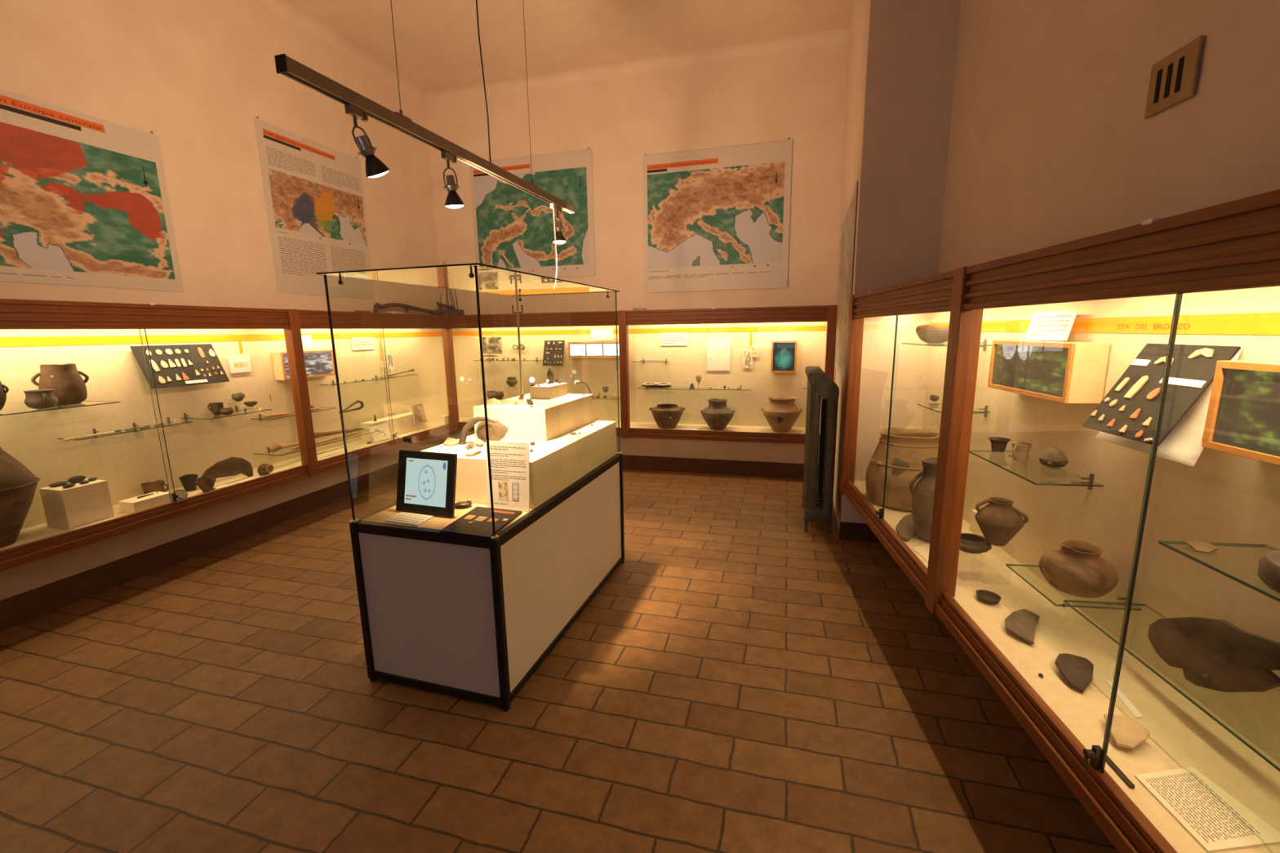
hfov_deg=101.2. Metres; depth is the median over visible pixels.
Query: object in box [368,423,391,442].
card
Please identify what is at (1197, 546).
sherd
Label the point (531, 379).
spotlight
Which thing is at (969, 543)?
ribbed bowl
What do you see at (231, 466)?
big sherd
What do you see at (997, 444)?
clay cup
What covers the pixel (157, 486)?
mug
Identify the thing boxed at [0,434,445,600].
wall
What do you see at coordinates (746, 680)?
floor
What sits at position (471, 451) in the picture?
sherd
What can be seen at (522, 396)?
fragment
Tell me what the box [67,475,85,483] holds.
tool
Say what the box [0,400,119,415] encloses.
glass shelf
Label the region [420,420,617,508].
plinth
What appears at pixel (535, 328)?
display case
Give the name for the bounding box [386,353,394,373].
picture card
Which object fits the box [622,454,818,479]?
baseboard
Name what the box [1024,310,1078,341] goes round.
card
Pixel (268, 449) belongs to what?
glass shelf
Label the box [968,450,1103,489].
glass shelf
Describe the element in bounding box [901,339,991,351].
glass shelf
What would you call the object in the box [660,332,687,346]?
card
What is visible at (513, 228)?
map poster
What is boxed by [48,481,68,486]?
tool
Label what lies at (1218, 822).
card
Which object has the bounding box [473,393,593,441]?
plinth
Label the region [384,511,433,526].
card
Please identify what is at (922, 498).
clay jar
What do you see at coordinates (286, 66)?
track
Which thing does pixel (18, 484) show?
urn
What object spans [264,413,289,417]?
tool
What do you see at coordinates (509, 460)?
information sheet
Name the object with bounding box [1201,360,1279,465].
picture
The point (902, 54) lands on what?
wall pier
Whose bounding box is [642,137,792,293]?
map poster
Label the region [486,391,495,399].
clay bowl
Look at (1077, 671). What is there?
sherd
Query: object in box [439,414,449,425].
plinth
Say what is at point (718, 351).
card
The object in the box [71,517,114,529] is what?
card
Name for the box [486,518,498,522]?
photo
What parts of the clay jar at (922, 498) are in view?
handle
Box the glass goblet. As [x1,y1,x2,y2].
[695,375,701,388]
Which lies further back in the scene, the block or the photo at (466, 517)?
the block
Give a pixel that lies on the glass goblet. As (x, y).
(698, 378)
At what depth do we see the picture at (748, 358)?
6.06 m
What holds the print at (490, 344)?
attached to the display case at (535, 328)
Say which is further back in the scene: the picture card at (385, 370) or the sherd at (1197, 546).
the picture card at (385, 370)
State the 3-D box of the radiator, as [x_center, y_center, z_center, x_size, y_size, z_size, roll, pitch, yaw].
[1.473,0.161,4.356,0.227,1.270,0.692,2,11,15]
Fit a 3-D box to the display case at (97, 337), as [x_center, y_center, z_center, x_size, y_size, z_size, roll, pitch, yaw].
[-3.484,-0.032,3.252,0.475,1.443,2.730,2,11,15]
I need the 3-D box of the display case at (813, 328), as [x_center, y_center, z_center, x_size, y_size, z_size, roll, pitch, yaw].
[0.947,-0.592,5.928,2.296,1.443,0.545,2,11,15]
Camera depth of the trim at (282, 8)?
5.29 m
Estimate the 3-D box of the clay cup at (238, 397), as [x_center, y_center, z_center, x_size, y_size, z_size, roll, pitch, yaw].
[-3.254,-0.238,4.257,0.080,0.074,0.080,-1,10,1]
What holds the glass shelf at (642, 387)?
attached to the display case at (813, 328)
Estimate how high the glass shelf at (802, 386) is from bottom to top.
0.063 m
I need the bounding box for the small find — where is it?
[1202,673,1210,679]
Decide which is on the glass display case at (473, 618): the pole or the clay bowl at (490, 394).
the pole
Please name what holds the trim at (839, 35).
attached to the wall at (799, 95)
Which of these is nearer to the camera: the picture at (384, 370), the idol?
the idol
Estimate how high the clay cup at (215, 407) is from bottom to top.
0.091 m
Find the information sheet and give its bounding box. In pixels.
[486,440,529,511]
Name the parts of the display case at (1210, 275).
post, rail, label strip, panel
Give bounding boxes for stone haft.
[465,441,475,449]
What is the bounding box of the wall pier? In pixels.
[833,0,960,529]
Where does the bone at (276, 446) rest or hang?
on the glass shelf at (268, 449)
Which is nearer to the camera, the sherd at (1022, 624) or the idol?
the sherd at (1022, 624)
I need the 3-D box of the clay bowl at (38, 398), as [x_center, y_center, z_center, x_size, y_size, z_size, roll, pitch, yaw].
[-3.484,-0.158,3.059,0.131,0.107,0.133,-6,11,-25]
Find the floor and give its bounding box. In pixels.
[0,468,1119,852]
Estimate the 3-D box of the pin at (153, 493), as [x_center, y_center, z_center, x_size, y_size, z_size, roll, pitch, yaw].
[-3.353,0.469,3.567,0.011,0.012,0.101,1,10,8]
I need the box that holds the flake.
[348,427,363,432]
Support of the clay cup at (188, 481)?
on the display case at (97, 337)
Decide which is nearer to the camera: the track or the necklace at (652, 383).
the track
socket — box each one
[355,134,377,157]
[443,174,459,191]
[553,220,564,232]
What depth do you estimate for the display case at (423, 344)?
5.46 m
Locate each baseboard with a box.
[0,462,398,631]
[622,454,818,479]
[839,521,880,542]
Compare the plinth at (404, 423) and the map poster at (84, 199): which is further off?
the plinth at (404, 423)
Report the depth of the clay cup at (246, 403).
4.29 m
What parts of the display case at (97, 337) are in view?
panel, rail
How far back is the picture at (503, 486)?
2.45 m
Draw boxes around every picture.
[283,351,333,377]
[382,362,386,374]
[497,481,507,500]
[511,482,519,501]
[743,351,751,366]
[751,346,757,355]
[991,344,1068,397]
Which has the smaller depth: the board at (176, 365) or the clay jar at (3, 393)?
the clay jar at (3, 393)
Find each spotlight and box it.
[344,103,389,177]
[440,150,464,208]
[529,377,534,386]
[552,204,566,244]
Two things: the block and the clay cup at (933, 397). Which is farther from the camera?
the block
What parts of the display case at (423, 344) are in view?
post, looped handle, rail, post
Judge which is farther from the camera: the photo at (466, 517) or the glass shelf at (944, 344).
the glass shelf at (944, 344)
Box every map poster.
[0,88,184,292]
[253,115,374,298]
[469,146,595,277]
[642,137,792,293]
[834,180,857,379]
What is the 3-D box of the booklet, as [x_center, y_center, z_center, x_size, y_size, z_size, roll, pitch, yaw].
[-0.688,0.415,2.299,0.258,0.011,0.322,2,11,15]
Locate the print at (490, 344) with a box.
[482,336,502,351]
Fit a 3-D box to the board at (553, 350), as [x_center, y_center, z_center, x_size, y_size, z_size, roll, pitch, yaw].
[-1.086,-0.927,6.637,0.275,0.312,0.116,2,11,15]
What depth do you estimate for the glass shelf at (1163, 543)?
1.34 m
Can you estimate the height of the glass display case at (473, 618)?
1.850 m
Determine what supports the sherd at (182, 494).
on the display case at (97, 337)
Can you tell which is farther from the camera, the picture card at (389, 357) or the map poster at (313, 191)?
the picture card at (389, 357)
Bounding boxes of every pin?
[137,493,154,498]
[386,368,414,376]
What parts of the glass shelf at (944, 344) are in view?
pane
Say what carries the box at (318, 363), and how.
attached to the display case at (423, 344)
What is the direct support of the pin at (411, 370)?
on the glass shelf at (376, 378)
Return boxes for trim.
[254,0,426,105]
[425,26,849,106]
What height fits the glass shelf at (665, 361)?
0.063 m
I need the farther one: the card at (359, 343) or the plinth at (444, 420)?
the plinth at (444, 420)
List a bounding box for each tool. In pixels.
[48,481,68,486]
[62,483,75,488]
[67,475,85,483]
[78,480,89,484]
[88,477,97,480]
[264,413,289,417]
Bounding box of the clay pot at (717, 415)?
[700,398,734,430]
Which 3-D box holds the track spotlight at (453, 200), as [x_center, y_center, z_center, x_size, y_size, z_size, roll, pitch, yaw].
[-0.834,-1.089,2.336,0.085,0.227,0.094,2,11,17]
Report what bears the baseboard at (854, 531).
attached to the wall pier
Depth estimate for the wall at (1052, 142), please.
2.09 m
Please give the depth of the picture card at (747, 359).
6.06 m
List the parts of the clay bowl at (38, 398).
handle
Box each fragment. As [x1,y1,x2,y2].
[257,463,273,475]
[486,398,503,404]
[518,393,524,399]
[895,513,915,541]
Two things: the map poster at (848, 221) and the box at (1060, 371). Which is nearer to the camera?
the box at (1060, 371)
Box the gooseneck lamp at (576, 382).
[574,380,598,420]
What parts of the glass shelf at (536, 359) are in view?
bronze strip, pane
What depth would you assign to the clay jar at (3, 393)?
2.93 m
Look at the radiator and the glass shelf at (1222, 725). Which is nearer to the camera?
the glass shelf at (1222, 725)
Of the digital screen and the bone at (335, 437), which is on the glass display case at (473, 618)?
the digital screen
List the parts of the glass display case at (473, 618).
corner post, rail, rail, panel, rail, glass, corner post, rail, panel, rail, corner post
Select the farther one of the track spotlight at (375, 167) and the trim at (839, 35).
the trim at (839, 35)
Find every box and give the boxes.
[271,350,335,380]
[355,310,369,312]
[567,341,619,358]
[632,307,645,310]
[770,340,797,373]
[987,339,1110,403]
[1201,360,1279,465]
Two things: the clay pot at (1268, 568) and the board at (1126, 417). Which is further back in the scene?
the board at (1126, 417)
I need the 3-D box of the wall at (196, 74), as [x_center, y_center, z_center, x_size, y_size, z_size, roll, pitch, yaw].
[-4.172,-0.949,1.911,0.200,4.510,11.150,2,11,15]
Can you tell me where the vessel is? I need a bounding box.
[1039,447,1068,467]
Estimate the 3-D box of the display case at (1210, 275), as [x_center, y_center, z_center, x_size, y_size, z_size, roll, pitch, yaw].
[1.383,0.260,1.230,0.551,1.443,1.935,1,10,8]
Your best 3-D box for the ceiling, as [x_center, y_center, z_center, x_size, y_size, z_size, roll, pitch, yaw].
[-0.927,-3.114,0.599,7.006,0.120,11.150,2,11,15]
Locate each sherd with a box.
[171,489,187,503]
[200,457,253,478]
[443,437,460,445]
[458,416,508,443]
[464,448,481,455]
[474,438,484,445]
[1004,608,1039,644]
[1054,653,1093,693]
[1103,714,1150,749]
[1185,541,1218,554]
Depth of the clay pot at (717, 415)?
5.91 m
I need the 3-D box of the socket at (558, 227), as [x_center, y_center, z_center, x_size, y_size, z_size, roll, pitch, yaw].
[-0.516,-1.263,3.328,0.068,0.068,0.068,2,11,17]
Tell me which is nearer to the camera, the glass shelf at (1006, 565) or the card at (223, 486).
the glass shelf at (1006, 565)
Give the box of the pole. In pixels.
[511,294,523,393]
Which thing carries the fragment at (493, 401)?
on the glass display case at (473, 618)
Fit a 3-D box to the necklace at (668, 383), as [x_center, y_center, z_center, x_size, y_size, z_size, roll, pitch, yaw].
[0.276,-0.502,6.207,0.168,0.034,0.134,2,11,15]
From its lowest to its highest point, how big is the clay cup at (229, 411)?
0.052 m
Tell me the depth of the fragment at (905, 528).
2.89 m
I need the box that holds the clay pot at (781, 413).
[760,395,802,432]
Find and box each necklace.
[642,382,656,385]
[656,382,670,386]
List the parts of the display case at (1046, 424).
post, rail, panel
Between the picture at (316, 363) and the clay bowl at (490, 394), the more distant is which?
the clay bowl at (490, 394)
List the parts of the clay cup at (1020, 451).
handle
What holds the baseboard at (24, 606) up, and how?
attached to the wall at (16, 580)
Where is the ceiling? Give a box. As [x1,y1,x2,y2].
[285,0,853,92]
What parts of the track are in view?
white cord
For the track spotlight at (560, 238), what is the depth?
3.31 m
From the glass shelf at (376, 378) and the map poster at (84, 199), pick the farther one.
the glass shelf at (376, 378)
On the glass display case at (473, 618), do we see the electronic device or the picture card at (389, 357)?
the electronic device
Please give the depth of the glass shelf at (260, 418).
4.70 m
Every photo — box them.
[463,515,475,519]
[473,515,488,521]
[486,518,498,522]
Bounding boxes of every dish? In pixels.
[975,590,1001,604]
[1147,617,1279,692]
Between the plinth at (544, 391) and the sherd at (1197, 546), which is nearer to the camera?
the sherd at (1197, 546)
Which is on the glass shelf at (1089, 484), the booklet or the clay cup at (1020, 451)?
the clay cup at (1020, 451)
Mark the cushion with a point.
(651, 385)
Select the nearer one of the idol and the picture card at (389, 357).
the idol
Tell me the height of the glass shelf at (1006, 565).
0.063 m
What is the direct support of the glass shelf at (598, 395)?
attached to the display case at (535, 328)
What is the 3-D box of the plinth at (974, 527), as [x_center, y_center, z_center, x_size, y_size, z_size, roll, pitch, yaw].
[1.885,0.534,2.865,0.100,0.120,0.140,1,10,8]
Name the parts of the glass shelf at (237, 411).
pane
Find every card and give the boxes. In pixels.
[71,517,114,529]
[198,484,228,493]
[227,354,251,373]
[236,472,274,483]
[301,334,314,349]
[351,337,374,350]
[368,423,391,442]
[382,361,387,375]
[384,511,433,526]
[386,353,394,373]
[395,433,411,439]
[591,328,613,340]
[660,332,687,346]
[681,428,697,430]
[706,339,730,370]
[742,349,752,368]
[750,345,758,356]
[911,543,929,562]
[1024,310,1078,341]
[1134,766,1279,852]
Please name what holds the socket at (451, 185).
attached to the track spotlight at (453, 200)
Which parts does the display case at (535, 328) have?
rail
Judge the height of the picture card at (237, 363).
0.146 m
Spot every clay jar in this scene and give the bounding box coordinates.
[0,381,8,410]
[31,363,88,405]
[506,377,517,386]
[909,457,937,542]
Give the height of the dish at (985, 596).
0.028 m
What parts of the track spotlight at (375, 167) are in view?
stem, bulb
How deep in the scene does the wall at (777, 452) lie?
5.89 m
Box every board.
[129,343,229,389]
[542,340,564,365]
[1082,343,1243,466]
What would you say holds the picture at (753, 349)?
attached to the picture card at (754, 348)
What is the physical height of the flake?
0.034 m
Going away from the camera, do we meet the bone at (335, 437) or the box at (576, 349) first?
the bone at (335, 437)
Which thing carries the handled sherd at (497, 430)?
on the glass display case at (473, 618)
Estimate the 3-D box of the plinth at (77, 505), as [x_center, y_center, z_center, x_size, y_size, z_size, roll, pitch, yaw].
[-3.511,0.479,3.287,0.200,0.245,0.225,2,11,15]
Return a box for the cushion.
[641,384,671,387]
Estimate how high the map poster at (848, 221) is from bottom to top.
1.420 m
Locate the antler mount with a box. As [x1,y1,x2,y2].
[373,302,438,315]
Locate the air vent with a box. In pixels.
[1144,35,1204,118]
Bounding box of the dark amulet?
[526,398,533,405]
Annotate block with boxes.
[173,417,181,422]
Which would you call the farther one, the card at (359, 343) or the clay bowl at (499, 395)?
the clay bowl at (499, 395)
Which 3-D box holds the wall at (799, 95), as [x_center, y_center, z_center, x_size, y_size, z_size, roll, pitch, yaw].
[0.056,-1.826,6.342,5.562,4.510,0.200,2,11,15]
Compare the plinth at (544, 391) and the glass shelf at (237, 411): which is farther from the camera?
the glass shelf at (237, 411)
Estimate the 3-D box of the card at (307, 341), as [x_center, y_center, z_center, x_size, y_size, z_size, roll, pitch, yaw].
[-3.138,-0.779,4.856,0.019,0.128,0.264,2,11,15]
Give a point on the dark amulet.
(529, 401)
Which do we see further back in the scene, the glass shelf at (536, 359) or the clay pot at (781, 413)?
the glass shelf at (536, 359)
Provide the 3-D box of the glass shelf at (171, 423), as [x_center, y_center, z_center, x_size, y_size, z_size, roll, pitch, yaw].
[-3.508,0.022,3.622,0.195,0.063,0.664,2,11,15]
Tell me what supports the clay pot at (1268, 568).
on the glass shelf at (1163, 543)
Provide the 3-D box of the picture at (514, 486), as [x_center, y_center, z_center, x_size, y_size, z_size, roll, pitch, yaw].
[-0.576,0.303,2.433,0.034,0.085,0.001,2,6,17]
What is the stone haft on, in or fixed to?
on the glass display case at (473, 618)
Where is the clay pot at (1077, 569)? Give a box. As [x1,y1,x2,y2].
[1039,538,1118,598]
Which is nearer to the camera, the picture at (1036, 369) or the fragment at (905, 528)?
the picture at (1036, 369)
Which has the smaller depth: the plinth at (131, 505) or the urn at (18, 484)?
the urn at (18, 484)
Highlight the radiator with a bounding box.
[801,366,839,533]
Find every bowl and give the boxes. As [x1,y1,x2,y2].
[22,389,57,408]
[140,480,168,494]
[195,475,216,491]
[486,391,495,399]
[494,391,503,399]
[602,386,608,391]
[915,324,949,343]
[960,532,991,554]
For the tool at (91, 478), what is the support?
on the display case at (97, 337)
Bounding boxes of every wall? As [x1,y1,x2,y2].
[0,0,441,315]
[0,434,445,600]
[426,42,848,315]
[444,430,819,464]
[937,0,1279,274]
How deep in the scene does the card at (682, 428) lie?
6.05 m
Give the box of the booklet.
[440,506,522,539]
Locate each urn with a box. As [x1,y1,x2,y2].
[0,446,39,547]
[865,426,939,511]
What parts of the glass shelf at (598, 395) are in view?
pane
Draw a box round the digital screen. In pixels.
[395,449,457,517]
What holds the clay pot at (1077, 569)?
on the glass shelf at (1006, 565)
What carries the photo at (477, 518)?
on the booklet
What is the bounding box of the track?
[274,0,574,278]
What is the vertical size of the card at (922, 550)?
0.004 m
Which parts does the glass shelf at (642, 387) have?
pane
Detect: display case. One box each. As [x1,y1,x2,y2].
[0,298,309,571]
[249,309,473,476]
[316,262,624,711]
[448,311,633,436]
[617,304,837,444]
[839,270,1097,599]
[924,189,1279,852]
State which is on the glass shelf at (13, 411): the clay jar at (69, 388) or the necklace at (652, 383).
the clay jar at (69, 388)
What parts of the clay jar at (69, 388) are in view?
handle, handle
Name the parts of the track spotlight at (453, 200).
stem, bulb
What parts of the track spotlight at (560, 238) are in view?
bulb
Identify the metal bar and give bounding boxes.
[1105,755,1134,789]
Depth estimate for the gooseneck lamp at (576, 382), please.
3.55 m
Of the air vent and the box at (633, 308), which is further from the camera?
the box at (633, 308)
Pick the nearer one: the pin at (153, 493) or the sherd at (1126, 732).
the sherd at (1126, 732)
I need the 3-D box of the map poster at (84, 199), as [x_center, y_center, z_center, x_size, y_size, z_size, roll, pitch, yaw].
[-3.723,-1.425,3.095,0.010,1.124,1.740,2,11,15]
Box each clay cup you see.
[178,474,198,491]
[207,402,223,414]
[219,407,234,415]
[231,392,244,401]
[243,401,257,406]
[929,395,939,401]
[987,436,1010,452]
[1011,441,1031,462]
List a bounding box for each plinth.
[39,478,114,529]
[118,491,173,513]
[360,411,426,441]
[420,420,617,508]
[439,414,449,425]
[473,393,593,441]
[529,382,567,399]
[968,509,985,538]
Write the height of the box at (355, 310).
0.030 m
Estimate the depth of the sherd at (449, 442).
2.85 m
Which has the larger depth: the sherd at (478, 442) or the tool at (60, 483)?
the tool at (60, 483)
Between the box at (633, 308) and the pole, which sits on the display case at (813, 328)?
the box at (633, 308)
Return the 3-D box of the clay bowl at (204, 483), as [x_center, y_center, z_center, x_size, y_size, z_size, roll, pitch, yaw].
[-3.221,0.432,3.907,0.102,0.106,0.103,-3,11,-10]
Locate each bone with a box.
[270,441,299,452]
[291,436,339,450]
[314,429,350,438]
[339,431,362,438]
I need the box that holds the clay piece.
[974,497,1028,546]
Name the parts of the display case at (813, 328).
post, rail, panel, post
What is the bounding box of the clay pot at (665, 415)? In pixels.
[648,404,684,428]
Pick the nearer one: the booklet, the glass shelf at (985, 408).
the booklet
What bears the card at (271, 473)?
on the display case at (97, 337)
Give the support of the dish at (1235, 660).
on the glass shelf at (1222, 725)
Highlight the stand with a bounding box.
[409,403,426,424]
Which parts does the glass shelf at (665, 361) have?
pane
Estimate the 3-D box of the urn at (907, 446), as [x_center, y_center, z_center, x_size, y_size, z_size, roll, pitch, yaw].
[1.724,0.263,3.395,0.484,0.469,0.478,3,11,19]
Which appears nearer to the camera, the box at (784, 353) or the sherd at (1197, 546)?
the sherd at (1197, 546)
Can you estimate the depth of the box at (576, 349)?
6.45 m
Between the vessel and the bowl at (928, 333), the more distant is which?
the bowl at (928, 333)
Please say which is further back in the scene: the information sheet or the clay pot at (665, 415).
the clay pot at (665, 415)
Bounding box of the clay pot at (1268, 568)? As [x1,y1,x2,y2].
[1257,550,1279,593]
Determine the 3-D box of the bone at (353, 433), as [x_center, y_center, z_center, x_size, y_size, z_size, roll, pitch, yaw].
[-2.908,0.082,5.270,0.021,0.023,0.301,3,11,20]
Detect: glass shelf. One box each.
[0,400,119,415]
[57,421,192,440]
[177,405,271,421]
[250,405,337,421]
[253,429,379,455]
[321,373,417,386]
[474,355,542,362]
[593,393,620,399]
[632,358,668,364]
[637,383,752,390]
[800,385,807,388]
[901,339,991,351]
[917,403,990,417]
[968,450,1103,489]
[1005,564,1141,610]
[1063,600,1279,772]
[1158,540,1279,602]
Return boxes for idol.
[546,367,554,383]
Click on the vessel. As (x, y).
(1053, 457)
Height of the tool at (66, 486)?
0.021 m
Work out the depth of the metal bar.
1.33 m
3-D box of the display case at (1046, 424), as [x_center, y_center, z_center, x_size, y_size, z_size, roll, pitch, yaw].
[1.641,-0.066,2.989,0.551,1.443,1.680,1,10,8]
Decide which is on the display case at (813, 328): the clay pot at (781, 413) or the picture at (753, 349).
the clay pot at (781, 413)
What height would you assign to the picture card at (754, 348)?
0.126 m
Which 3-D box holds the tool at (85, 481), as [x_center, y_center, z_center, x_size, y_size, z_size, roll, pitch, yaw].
[-3.458,0.346,3.274,0.033,0.019,0.054,1,11,10]
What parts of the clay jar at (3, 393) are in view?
handle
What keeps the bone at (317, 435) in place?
on the glass shelf at (268, 449)

